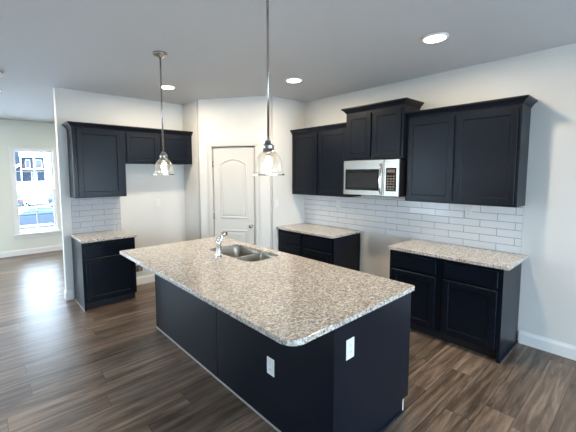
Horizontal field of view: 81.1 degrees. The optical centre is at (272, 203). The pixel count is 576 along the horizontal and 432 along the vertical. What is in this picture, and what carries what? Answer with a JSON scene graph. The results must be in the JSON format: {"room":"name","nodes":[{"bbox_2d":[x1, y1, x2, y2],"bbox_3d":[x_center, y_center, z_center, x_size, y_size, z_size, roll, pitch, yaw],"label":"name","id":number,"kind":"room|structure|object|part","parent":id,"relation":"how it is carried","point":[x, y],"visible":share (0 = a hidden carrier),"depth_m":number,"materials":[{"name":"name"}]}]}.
{"room":"kitchen","nodes":[
{"label":"kitchen","id":0,"kind":"room"},
{"bbox_2d":[0,119,61,251],"bbox_3d":[-5.967,-0.271,6.739,8.266,2.873,0.120,-5,7,-41],"label":"wall","id":1,"kind":"structure","parent":0,"point":[13,133],"depth_m":7.11,"materials":[{"name":"white paint"}]},
{"bbox_2d":[0,244,62,257],"bbox_3d":[-5.915,1.099,6.810,8.266,0.130,0.016,-5,7,-41],"label":"baseboard","id":2,"kind":"structure","parent":1,"relation":"attached to","point":[18,252],"depth_m":7.35,"materials":[{"name":"white paint"}]},
{"bbox_2d":[8,147,60,238],"bbox_3d":[-5.191,-0.233,7.385,0.905,1.955,0.175,-5,7,-41],"label":"window","id":3,"kind":"structure","parent":1,"relation":"in","point":[53,159],"depth_m":7.38,"materials":[{"name":"white paint"}]},
{"bbox_3d":[-5.231,-0.697,7.387,0.701,0.900,0.030,-5,7,-41],"label":"sash","id":4,"kind":"part","parent":3,"relation":"part of","materials":[{"name":"white paint"}]},
{"bbox_3d":[-5.204,0.174,7.438,0.701,0.915,0.030,-5,7,-41],"label":"sash","id":5,"kind":"part","parent":3,"relation":"part of","materials":[{"name":"white paint"}]},
{"bbox_3d":[-5.161,0.655,7.434,0.905,0.022,0.095,-5,7,-41],"label":"sill","id":6,"kind":"part","parent":3,"relation":"part of","materials":[{"name":"white paint"}]},
{"bbox_2d":[53,87,250,297],"bbox_3d":[-1.658,-0.193,5.627,3.239,2.873,0.120,-5,7,-41],"label":"wall","id":7,"kind":"structure","parent":0,"point":[153,225],"depth_m":5.15,"materials":[{"name":"white paint"}]},
{"bbox_2d":[62,121,126,198],"bbox_3d":[-2.418,-0.574,4.614,0.698,0.980,0.352,-5,7,-41],"label":"upper cabinet","id":8,"kind":"object","parent":7,"relation":"attached to","point":[96,152],"visible":1,"depth_m":4.50,"materials":[{"name":"paint"}]},
{"bbox_3d":[-2.421,-1.030,4.574,0.698,0.066,0.352,-5,7,-41],"label":"crown moulding","id":9,"kind":"part","parent":8,"relation":"part of","materials":[{"name":"paint"}]},
{"bbox_3d":[-2.311,-0.536,4.530,0.545,0.873,0.020,-5,7,-41],"label":"door","id":10,"kind":"part","parent":8,"relation":"part of","materials":[{"name":"paint"}]},
{"bbox_2d":[71,196,120,233],"bbox_3d":[-2.507,0.154,4.822,0.640,0.503,0.016,-5,7,-41],"label":"tile backsplash","id":11,"kind":"structure","parent":7,"relation":"attached to","point":[100,213],"depth_m":4.81,"materials":[{"name":"grey tile"}]},
{"bbox_2d":[64,274,154,300],"bbox_3d":[-2.044,1.218,5.267,2.042,0.130,0.599,-2,5,-22],"label":"baseboard","id":12,"kind":"structure","parent":7,"relation":"attached to","point":[68,295],"depth_m":5.28,"materials":[{"name":"white paint"}]},
{"bbox_2d":[136,264,143,272],"bbox_3d":[-2.078,1.022,5.269,0.140,0.140,0.035,-5,7,-41],"label":"water supply box","id":13,"kind":"object","parent":7,"relation":"attached to","point":[139,269],"visible":0.62,"depth_m":5.27,"materials":[{"name":"white plastic"}]},
{"bbox_2d":[155,199,159,205],"bbox_3d":[-1.838,-0.009,5.399,0.076,0.122,0.008,-5,7,-41],"label":"outlet","id":14,"kind":"object","parent":7,"relation":"attached to","point":[157,201],"visible":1,"depth_m":5.39,"materials":[{"name":"white plastic"}]},
{"bbox_2d":[124,126,192,164],"bbox_3d":[-1.765,-0.860,5.163,1.038,0.515,0.352,-5,7,-41],"label":"upper cabinet","id":15,"kind":"object","parent":7,"relation":"attached to","point":[143,145],"visible":0.91,"depth_m":5.00,"materials":[{"name":"paint"}]},
{"bbox_3d":[-1.878,-0.803,4.888,0.460,0.408,0.020,-5,7,-41],"label":"door","id":16,"kind":"part","parent":15,"relation":"part of","materials":[{"name":"paint"}]},
{"bbox_3d":[-1.667,-1.074,5.029,1.038,0.066,0.050,-5,7,-41],"label":"crown moulding","id":17,"kind":"part","parent":15,"relation":"part of","materials":[{"name":"paint"}]},
{"bbox_3d":[-1.493,-0.835,5.221,0.480,0.408,0.020,-5,7,-41],"label":"door","id":18,"kind":"part","parent":15,"relation":"part of","materials":[{"name":"paint"}]},
{"bbox_2d":[182,100,200,240],"bbox_3d":[-1.290,-0.188,5.553,0.100,2.873,0.477,-5,7,-41],"label":"wall","id":19,"kind":"structure","parent":0,"point":[190,118],"depth_m":5.44,"materials":[{"name":"white paint"}]},
{"bbox_2d":[198,95,270,248],"bbox_3d":[-0.570,-0.162,5.228,1.125,2.873,0.100,1,5,12],"label":"wall","id":20,"kind":"structure","parent":0,"point":[234,118],"depth_m":5.10,"materials":[{"name":"white paint"}]},
{"bbox_2d":[207,141,259,245],"bbox_3d":[-0.590,0.169,5.199,0.831,2.219,0.023,1,5,12],"label":"trim","id":21,"kind":"structure","parent":20,"relation":"attached to","point":[256,144],"depth_m":5.13,"materials":[{"name":"white paint"}]},
{"bbox_2d":[212,147,255,244],"bbox_3d":[-0.593,0.203,5.218,0.676,2.123,0.103,1,5,12],"label":"door","id":22,"kind":"structure","parent":20,"relation":"in","point":[234,167],"depth_m":5.19,"materials":[{"name":"white paint"}]},
{"bbox_2d":[0,0,575,122],"bbox_3d":[-1.812,-1.359,1.854,8.506,0.120,12.780,-5,7,-41],"label":"ceiling","id":23,"kind":"structure","parent":0,"point":[213,48],"depth_m":2.96,"materials":[{"name":"grey paint"}]},
{"bbox_2d":[153,51,174,174],"bbox_3d":[-1.057,-0.847,3.231,0.203,1.148,0.202,-5,7,-41],"label":"pendant light","id":24,"kind":"object","parent":23,"relation":"hanging from","point":[160,54],"visible":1,"depth_m":3.22,"materials":[{"name":"silver metal"}]},
{"bbox_3d":[-1.057,-0.929,3.223,0.014,0.895,0.014,-5,7,-41],"label":"rod","id":25,"kind":"part","parent":24,"relation":"part of","materials":[{"name":"silver metal"}]},
{"bbox_3d":[-1.054,-0.356,3.274,0.052,0.070,0.052,-5,7,-41],"label":"bulb","id":26,"kind":"part","parent":24,"relation":"part of","materials":[{"name":"white glass"}]},
{"bbox_2d":[159,84,175,89],"bbox_3d":[-1.371,-1.517,4.398,0.212,0.018,0.212,-5,7,-41],"label":"recessed light","id":27,"kind":"object","parent":23,"relation":"in","point":[164,86],"visible":0.85,"depth_m":4.38,"materials":[{"name":"white paint"}]},
{"bbox_2d":[253,0,283,175],"bbox_3d":[-0.025,-0.750,2.091,0.203,1.150,0.202,-5,7,-41],"label":"pendant light","id":28,"kind":"object","parent":23,"relation":"hanging from","point":[268,147],"visible":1,"depth_m":2.09,"materials":[{"name":"silver metal"}]},
{"bbox_3d":[-0.026,-0.832,2.083,0.014,0.897,0.014,-5,7,-41],"label":"rod","id":29,"kind":"part","parent":28,"relation":"part of","materials":[{"name":"silver metal"}]},
{"bbox_3d":[-0.023,-0.258,2.135,0.052,0.070,0.052,-5,7,-41],"label":"bulb","id":30,"kind":"part","parent":28,"relation":"part of","materials":[{"name":"white glass"}]},
{"bbox_2d":[285,77,302,82],"bbox_3d":[0.268,-1.498,4.101,0.212,0.018,0.212,-5,7,-41],"label":"recessed light","id":31,"kind":"object","parent":23,"relation":"in","point":[291,79],"visible":1,"depth_m":4.08,"materials":[{"name":"white paint"}]},
{"bbox_2d":[421,32,448,43],"bbox_3d":[1.374,-1.391,2.835,0.212,0.018,0.212,-5,7,-41],"label":"recessed light","id":32,"kind":"object","parent":23,"relation":"in","point":[436,37],"visible":1,"depth_m":2.80,"materials":[{"name":"white paint"}]},
{"bbox_2d":[0,250,575,431],"bbox_3d":[-1.798,1.623,2.120,8.506,0.120,12.780,-5,7,-41],"label":"floor","id":33,"kind":"structure","parent":0,"point":[64,367],"depth_m":2.84,"materials":[{"name":"wood"}]},
{"bbox_2d":[71,237,136,311],"bbox_3d":[-2.320,0.897,4.647,0.662,0.882,0.614,-5,7,-41],"label":"base cabinet","id":34,"kind":"object","parent":33,"relation":"on","point":[102,276],"visible":0.73,"depth_m":4.41,"materials":[{"name":"paint"}]},
{"bbox_3d":[-2.561,0.916,4.450,0.019,0.882,0.595,-5,7,-41],"label":"panel","id":35,"kind":"part","parent":34,"relation":"part of","materials":[{"name":"paint"}]},
{"bbox_2d":[70,229,136,243],"bbox_3d":[-2.308,0.443,4.599,0.677,0.032,0.646,-5,7,-41],"label":"countertop","id":36,"kind":"structure","parent":34,"relation":"on","point":[97,236],"depth_m":4.51,"materials":[{"name":"stone"}]},
{"bbox_3d":[-2.122,0.588,4.398,0.582,0.150,0.020,-5,7,-41],"label":"drawer","id":37,"kind":"part","parent":34,"relation":"part of","materials":[{"name":"paint"}]},
{"bbox_3d":[-2.120,0.965,4.432,0.582,0.547,0.020,-5,7,-41],"label":"door","id":38,"kind":"part","parent":34,"relation":"part of","materials":[{"name":"paint"}]},
{"bbox_2d":[155,274,410,431],"bbox_3d":[-0.148,1.023,3.120,0.909,0.882,2.538,-5,7,-41],"label":"kitchen island","id":39,"kind":"object","parent":33,"relation":"on","point":[352,377],"visible":0.56,"depth_m":2.26,"materials":[{"name":"paint"}]},
{"bbox_3d":[-0.882,1.011,3.297,0.012,0.882,1.282,-5,7,-41],"label":"panel","id":40,"kind":"part","parent":39,"relation":"part of","materials":[{"name":"paint"}]},
{"bbox_3d":[-0.484,1.481,2.865,0.012,0.018,2.514,-5,7,-41],"label":"shoe moulding","id":41,"kind":"part","parent":39,"relation":"part of","materials":[{"name":"grey wood"}]},
{"bbox_2d":[120,236,414,345],"bbox_3d":[-0.296,0.573,3.030,1.270,0.032,2.645,-5,7,-41],"label":"island countertop","id":42,"kind":"structure","parent":39,"relation":"on","point":[289,299],"depth_m":2.45,"materials":[{"name":"stone"}]},
{"bbox_2d":[215,231,227,257],"bbox_3d":[-0.501,0.402,3.332,0.136,0.256,0.068,-5,7,-41],"label":"kitchen faucet","id":43,"kind":"object","parent":42,"relation":"on","point":[223,233],"visible":1,"depth_m":3.30,"materials":[{"name":"silver metal"}]},
{"bbox_2d":[214,247,274,261],"bbox_3d":[-0.301,0.645,3.534,0.452,0.199,0.800,-5,7,-41],"label":"sink","id":44,"kind":"object","parent":42,"relation":"in","point":[240,253],"visible":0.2,"depth_m":3.77,"materials":[{"name":"silver metal"}]},
{"bbox_3d":[-0.418,0.633,3.666,0.428,0.199,0.423,-5,7,-41],"label":"bowl","id":45,"kind":"part","parent":44,"relation":"part of","materials":[{"name":"silver metal"}]},
{"bbox_3d":[-0.156,0.649,3.366,0.428,0.179,0.333,-5,7,-41],"label":"bowl","id":46,"kind":"part","parent":44,"relation":"part of","materials":[{"name":"silver metal"}]},
{"bbox_2d":[267,356,273,376],"bbox_3d":[-0.010,1.112,2.289,0.006,0.122,0.076,-5,7,-41],"label":"outlet","id":47,"kind":"object","parent":39,"relation":"attached to","point":[270,359],"depth_m":2.28,"materials":[{"name":"white plastic"}]},
{"bbox_3d":[-0.055,1.091,2.353,0.012,0.882,1.222,-5,7,-41],"label":"panel","id":48,"kind":"part","parent":39,"relation":"part of","materials":[{"name":"paint"}]},
{"bbox_2d":[346,337,353,360],"bbox_3d":[0.455,0.845,1.955,0.076,0.122,0.006,-5,7,-41],"label":"outlet","id":49,"kind":"object","parent":39,"relation":"attached to","point":[349,340],"depth_m":1.95,"materials":[{"name":"white plastic"}]},
{"bbox_3d":[0.670,1.103,2.181,0.878,0.882,0.016,-5,7,-41],"label":"panel","id":50,"kind":"part","parent":39,"relation":"part of","materials":[{"name":"paint"}]},
{"bbox_3d":[0.652,1.536,2.183,0.800,0.018,0.012,-5,7,-41],"label":"shoe moulding","id":51,"kind":"part","parent":39,"relation":"part of","materials":[{"name":"paint"}]},
{"bbox_2d":[279,229,302,256],"bbox_3d":[0.489,0.830,5.253,0.614,0.882,0.515,-5,7,-41],"label":"base cabinet","id":52,"kind":"object","parent":33,"relation":"on","point":[290,242],"visible":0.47,"depth_m":5.00,"materials":[{"name":"paint"}]},
{"bbox_3d":[0.264,0.520,5.030,0.020,0.150,0.455,-5,7,-41],"label":"drawer","id":53,"kind":"part","parent":52,"relation":"part of","materials":[{"name":"paint"}]},
{"bbox_3d":[0.266,0.897,5.063,0.020,0.547,0.455,-5,7,-41],"label":"door","id":54,"kind":"part","parent":52,"relation":"part of","materials":[{"name":"paint"}]},
{"bbox_2d":[303,233,359,270],"bbox_3d":[0.849,0.865,4.842,0.614,0.882,0.577,-5,7,-41],"label":"base cabinet","id":55,"kind":"object","parent":33,"relation":"on","point":[344,251],"visible":0.45,"depth_m":4.62,"materials":[{"name":"paint"}]},
{"bbox_3d":[0.618,0.555,4.625,0.020,0.150,0.500,-5,7,-41],"label":"drawer","id":56,"kind":"part","parent":55,"relation":"part of","materials":[{"name":"paint"}]},
{"bbox_3d":[0.620,0.932,4.658,0.020,0.547,0.500,-5,7,-41],"label":"door","id":57,"kind":"part","parent":55,"relation":"part of","materials":[{"name":"paint"}]},
{"bbox_2d":[276,223,360,238],"bbox_3d":[0.663,0.394,4.989,0.646,0.032,1.086,-5,7,-41],"label":"countertop","id":58,"kind":"structure","parent":55,"relation":"on","point":[330,232],"depth_m":4.83,"materials":[{"name":"stone"}]},
{"bbox_3d":[1.033,0.881,4.647,0.595,0.882,0.019,-5,7,-41],"label":"panel","id":59,"kind":"part","parent":55,"relation":"part of","materials":[{"name":"paint"}]},
{"bbox_2d":[389,249,440,338],"bbox_3d":[1.735,0.951,3.831,0.614,0.882,0.560,-5,7,-41],"label":"base cabinet","id":60,"kind":"object","parent":33,"relation":"on","point":[420,271],"visible":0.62,"depth_m":3.56,"materials":[{"name":"paint"}]},
{"bbox_3d":[1.570,0.933,4.033,0.595,0.882,0.019,-5,7,-41],"label":"panel","id":61,"kind":"part","parent":60,"relation":"part of","materials":[{"name":"paint"}]},
{"bbox_3d":[1.513,1.018,3.639,0.020,0.547,0.485,-5,7,-41],"label":"door","id":62,"kind":"part","parent":60,"relation":"part of","materials":[{"name":"paint"}]},
{"bbox_3d":[1.511,0.641,3.606,0.020,0.150,0.485,-5,7,-41],"label":"drawer","id":63,"kind":"part","parent":60,"relation":"part of","materials":[{"name":"paint"}]},
{"bbox_2d":[438,259,521,363],"bbox_3d":[2.103,0.986,3.410,0.614,0.882,0.557,-5,7,-41],"label":"base cabinet","id":64,"kind":"object","parent":33,"relation":"on","point":[479,305],"visible":0.88,"depth_m":3.20,"materials":[{"name":"paint"}]},
{"bbox_2d":[388,239,527,270],"bbox_3d":[1.919,0.515,3.555,0.646,0.032,1.152,-5,7,-41],"label":"countertop","id":65,"kind":"structure","parent":64,"relation":"on","point":[501,260],"depth_m":3.41,"materials":[{"name":"stone"}]},
{"bbox_3d":[1.874,1.053,3.227,0.020,0.547,0.470,-5,7,-41],"label":"door","id":66,"kind":"part","parent":64,"relation":"part of","materials":[{"name":"paint"}]},
{"bbox_3d":[1.872,0.676,3.193,0.020,0.150,0.470,-5,7,-41],"label":"drawer","id":67,"kind":"part","parent":64,"relation":"part of","materials":[{"name":"paint"}]},
{"bbox_3d":[2.291,1.432,3.249,0.593,0.020,0.012,-5,7,-41],"label":"shoe moulding","id":68,"kind":"part","parent":64,"relation":"part of","materials":[{"name":"paint"}]},
{"bbox_3d":[2.280,1.002,3.223,0.595,0.882,0.019,-5,7,-41],"label":"panel","id":69,"kind":"part","parent":64,"relation":"part of","materials":[{"name":"paint"}]},
{"bbox_2d":[271,96,304,250],"bbox_3d":[0.248,-0.179,5.370,0.706,2.873,0.100,-5,7,-41],"label":"wall","id":70,"kind":"structure","parent":0,"point":[287,115],"depth_m":5.21,"materials":[{"name":"white paint"}]},
{"bbox_2d":[251,43,575,345],"bbox_3d":[1.355,-0.128,4.732,0.120,2.873,12.780,-5,7,-41],"label":"wall","id":71,"kind":"structure","parent":0,"point":[547,301],"depth_m":3.25,"materials":[{"name":"white paint"}]},
{"bbox_2d":[290,122,360,196],"bbox_3d":[0.770,-0.617,4.998,0.352,0.997,1.081,-5,7,-41],"label":"upper cabinet","id":72,"kind":"object","parent":71,"relation":"attached to","point":[319,152],"visible":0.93,"depth_m":4.87,"materials":[{"name":"paint"}]},
{"bbox_3d":[0.494,-0.596,5.109,0.020,0.893,0.495,-5,7,-41],"label":"door","id":73,"kind":"part","parent":72,"relation":"part of","materials":[{"name":"paint"}]},
{"bbox_3d":[0.654,-1.072,4.858,0.050,0.066,1.081,-5,7,-41],"label":"crown moulding","id":74,"kind":"part","parent":72,"relation":"part of","materials":[{"name":"paint"}]},
{"bbox_3d":[0.846,-0.562,4.708,0.020,0.893,0.495,-5,7,-41],"label":"door","id":75,"kind":"part","parent":72,"relation":"part of","materials":[{"name":"paint"}]},
{"bbox_2d":[341,97,423,159],"bbox_3d":[1.361,-0.887,4.237,0.425,0.663,0.897,-5,7,-41],"label":"upper cabinet","id":76,"kind":"object","parent":71,"relation":"attached to","point":[374,131],"visible":0.98,"depth_m":4.05,"materials":[{"name":"paint"}]},
{"bbox_3d":[1.102,-0.851,4.274,0.020,0.543,0.345,-5,7,-41],"label":"door","id":77,"kind":"part","parent":76,"relation":"part of","materials":[{"name":"paint"}]},
{"bbox_2d":[343,159,405,196],"bbox_3d":[1.331,-0.323,4.270,0.472,0.447,0.775,-5,7,-41],"label":"microwave","id":78,"kind":"object","parent":76,"relation":"attached to","point":[379,177],"visible":0.98,"depth_m":4.08,"materials":[{"name":"silver metal"}]},
{"bbox_3d":[1.145,-0.321,4.235,0.022,0.436,0.583,-5,7,-41],"label":"door","id":79,"kind":"part","parent":78,"relation":"part of","materials":[{"name":"silver metal"}]},
{"bbox_3d":[1.291,-0.270,4.015,0.071,0.341,0.026,-5,7,-41],"label":"handle","id":80,"kind":"part","parent":78,"relation":"part of","materials":[{"name":"silver metal"}]},
{"bbox_3d":[1.393,-0.275,3.936,0.004,0.274,0.132,-5,7,-41],"label":"control panel","id":81,"kind":"part","parent":78,"relation":"part of","materials":[{"name":"black glass"}]},
{"bbox_3d":[1.359,-1.184,4.210,0.425,0.066,0.897,-5,7,-41],"label":"crown moulding","id":82,"kind":"part","parent":76,"relation":"part of","materials":[{"name":"paint"}]},
{"bbox_3d":[1.353,-0.826,3.988,0.020,0.543,0.367,-5,7,-41],"label":"door","id":83,"kind":"part","parent":76,"relation":"part of","materials":[{"name":"paint"}]},
{"bbox_2d":[305,195,523,253],"bbox_3d":[1.520,0.173,4.468,0.013,0.488,2.965,-5,7,-41],"label":"tile backsplash","id":84,"kind":"structure","parent":71,"relation":"attached to","point":[496,228],"depth_m":4.08,"materials":[{"name":"white tile"}]},
{"bbox_2d":[336,199,340,207],"bbox_3d":[0.995,0.004,5.041,0.008,0.122,0.076,-5,7,-41],"label":"outlet","id":85,"kind":"object","parent":84,"relation":"attached to","point":[338,201],"visible":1,"depth_m":5.04,"materials":[{"name":"white plastic"}]},
{"bbox_2d":[464,207,471,217],"bbox_3d":[2.164,0.102,3.704,0.008,0.122,0.076,-5,7,-41],"label":"outlet","id":86,"kind":"object","parent":84,"relation":"attached to","point":[468,210],"visible":1,"depth_m":3.70,"materials":[{"name":"white plastic"}]},
{"bbox_2d":[405,95,537,207],"bbox_3d":[2.029,-0.503,3.559,0.352,1.013,1.140,-5,7,-41],"label":"upper cabinet","id":87,"kind":"object","parent":71,"relation":"attached to","point":[476,153],"visible":1,"depth_m":3.38,"materials":[{"name":"paint"}]},
{"bbox_3d":[1.731,-0.476,3.698,0.020,0.893,0.493,-5,7,-41],"label":"door","id":88,"kind":"part","parent":87,"relation":"part of","materials":[{"name":"paint"}]},
{"bbox_3d":[2.027,-0.975,3.517,0.352,0.066,1.140,-5,7,-41],"label":"crown moulding","id":89,"kind":"part","parent":87,"relation":"part of","materials":[{"name":"paint"}]},
{"bbox_3d":[2.082,-0.442,3.296,0.020,0.893,0.520,-5,7,-41],"label":"door","id":90,"kind":"part","parent":87,"relation":"part of","materials":[{"name":"paint"}]},
{"bbox_2d":[518,330,575,360],"bbox_3d":[3.975,1.501,1.766,0.016,0.130,4.434,-5,7,-41],"label":"baseboard","id":91,"kind":"structure","parent":71,"relation":"attached to","point":[562,349],"depth_m":3.25,"materials":[{"name":"white paint"}]},
{"label":"outside","id":92,"kind":"structure","parent":0,"visible":0},
{"bbox_2d":[19,201,54,231],"bbox_3d":[-23.138,1.777,26.799,120.000,0.300,49.560,-5,7,-41],"label":"lot","id":93,"kind":"structure","parent":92,"point":[47,225],"depth_m":25.61,"materials":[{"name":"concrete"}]},
{"bbox_2d":[18,194,23,205],"bbox_3d":[-31.830,-0.379,41.335,1.840,1.500,4.630,-5,7,-41],"label":"car","id":94,"kind":"object","parent":93,"relation":"on","point":[20,199],"visible":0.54,"depth_m":40.18,"materials":[{"name":"grey paint"}]},
{"bbox_2d":[25,189,46,205],"bbox_3d":[-30.153,-0.769,42.804,1.840,2.000,4.680,-5,7,-41],"label":"car","id":95,"kind":"object","parent":93,"relation":"on","point":[30,197],"visible":0.98,"depth_m":41.20,"materials":[{"name":"white paint"}]},
{"bbox_2d":[19,206,54,225],"bbox_3d":[-17.439,1.026,24.774,4.630,1.500,1.840,-5,7,-41],"label":"car","id":96,"kind":"object","parent":93,"relation":"on","point":[26,218],"visible":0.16,"depth_m":24.23,"materials":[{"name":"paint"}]},
{"bbox_2d":[46,193,52,203],"bbox_3d":[-28.515,-0.652,44.215,1.840,1.500,4.630,-5,7,-41],"label":"car","id":97,"kind":"object","parent":93,"relation":"on","point":[49,198],"visible":0.3,"depth_m":42.85,"materials":[{"name":"grey paint"}]},
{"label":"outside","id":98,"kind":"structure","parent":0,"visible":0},
{"bbox_2d":[17,178,52,200],"bbox_3d":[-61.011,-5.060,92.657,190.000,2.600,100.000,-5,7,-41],"label":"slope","id":99,"kind":"structure","parent":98,"point":[21,185],"depth_m":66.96,"materials":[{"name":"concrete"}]},
{"bbox_2d":[15,152,46,181],"bbox_3d":[-60.420,-9.212,78.370,12.100,8.200,10.100,-5,7,-41],"label":"house","id":100,"kind":"structure","parent":99,"relation":"on","point":[22,163],"depth_m":77.72,"materials":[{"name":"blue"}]},
{"bbox_3d":[-55.580,-6.292,78.575,0.900,2.000,0.030,-5,7,-41],"label":"pane","id":101,"kind":"part","parent":100,"relation":"part of","materials":[{"name":"glass"}]},
{"bbox_3d":[-54.840,-9.192,78.977,1.100,1.700,0.030,-5,7,-41],"label":"pane","id":102,"kind":"part","parent":100,"relation":"part of","materials":[{"name":"clear glass"}]}
]}

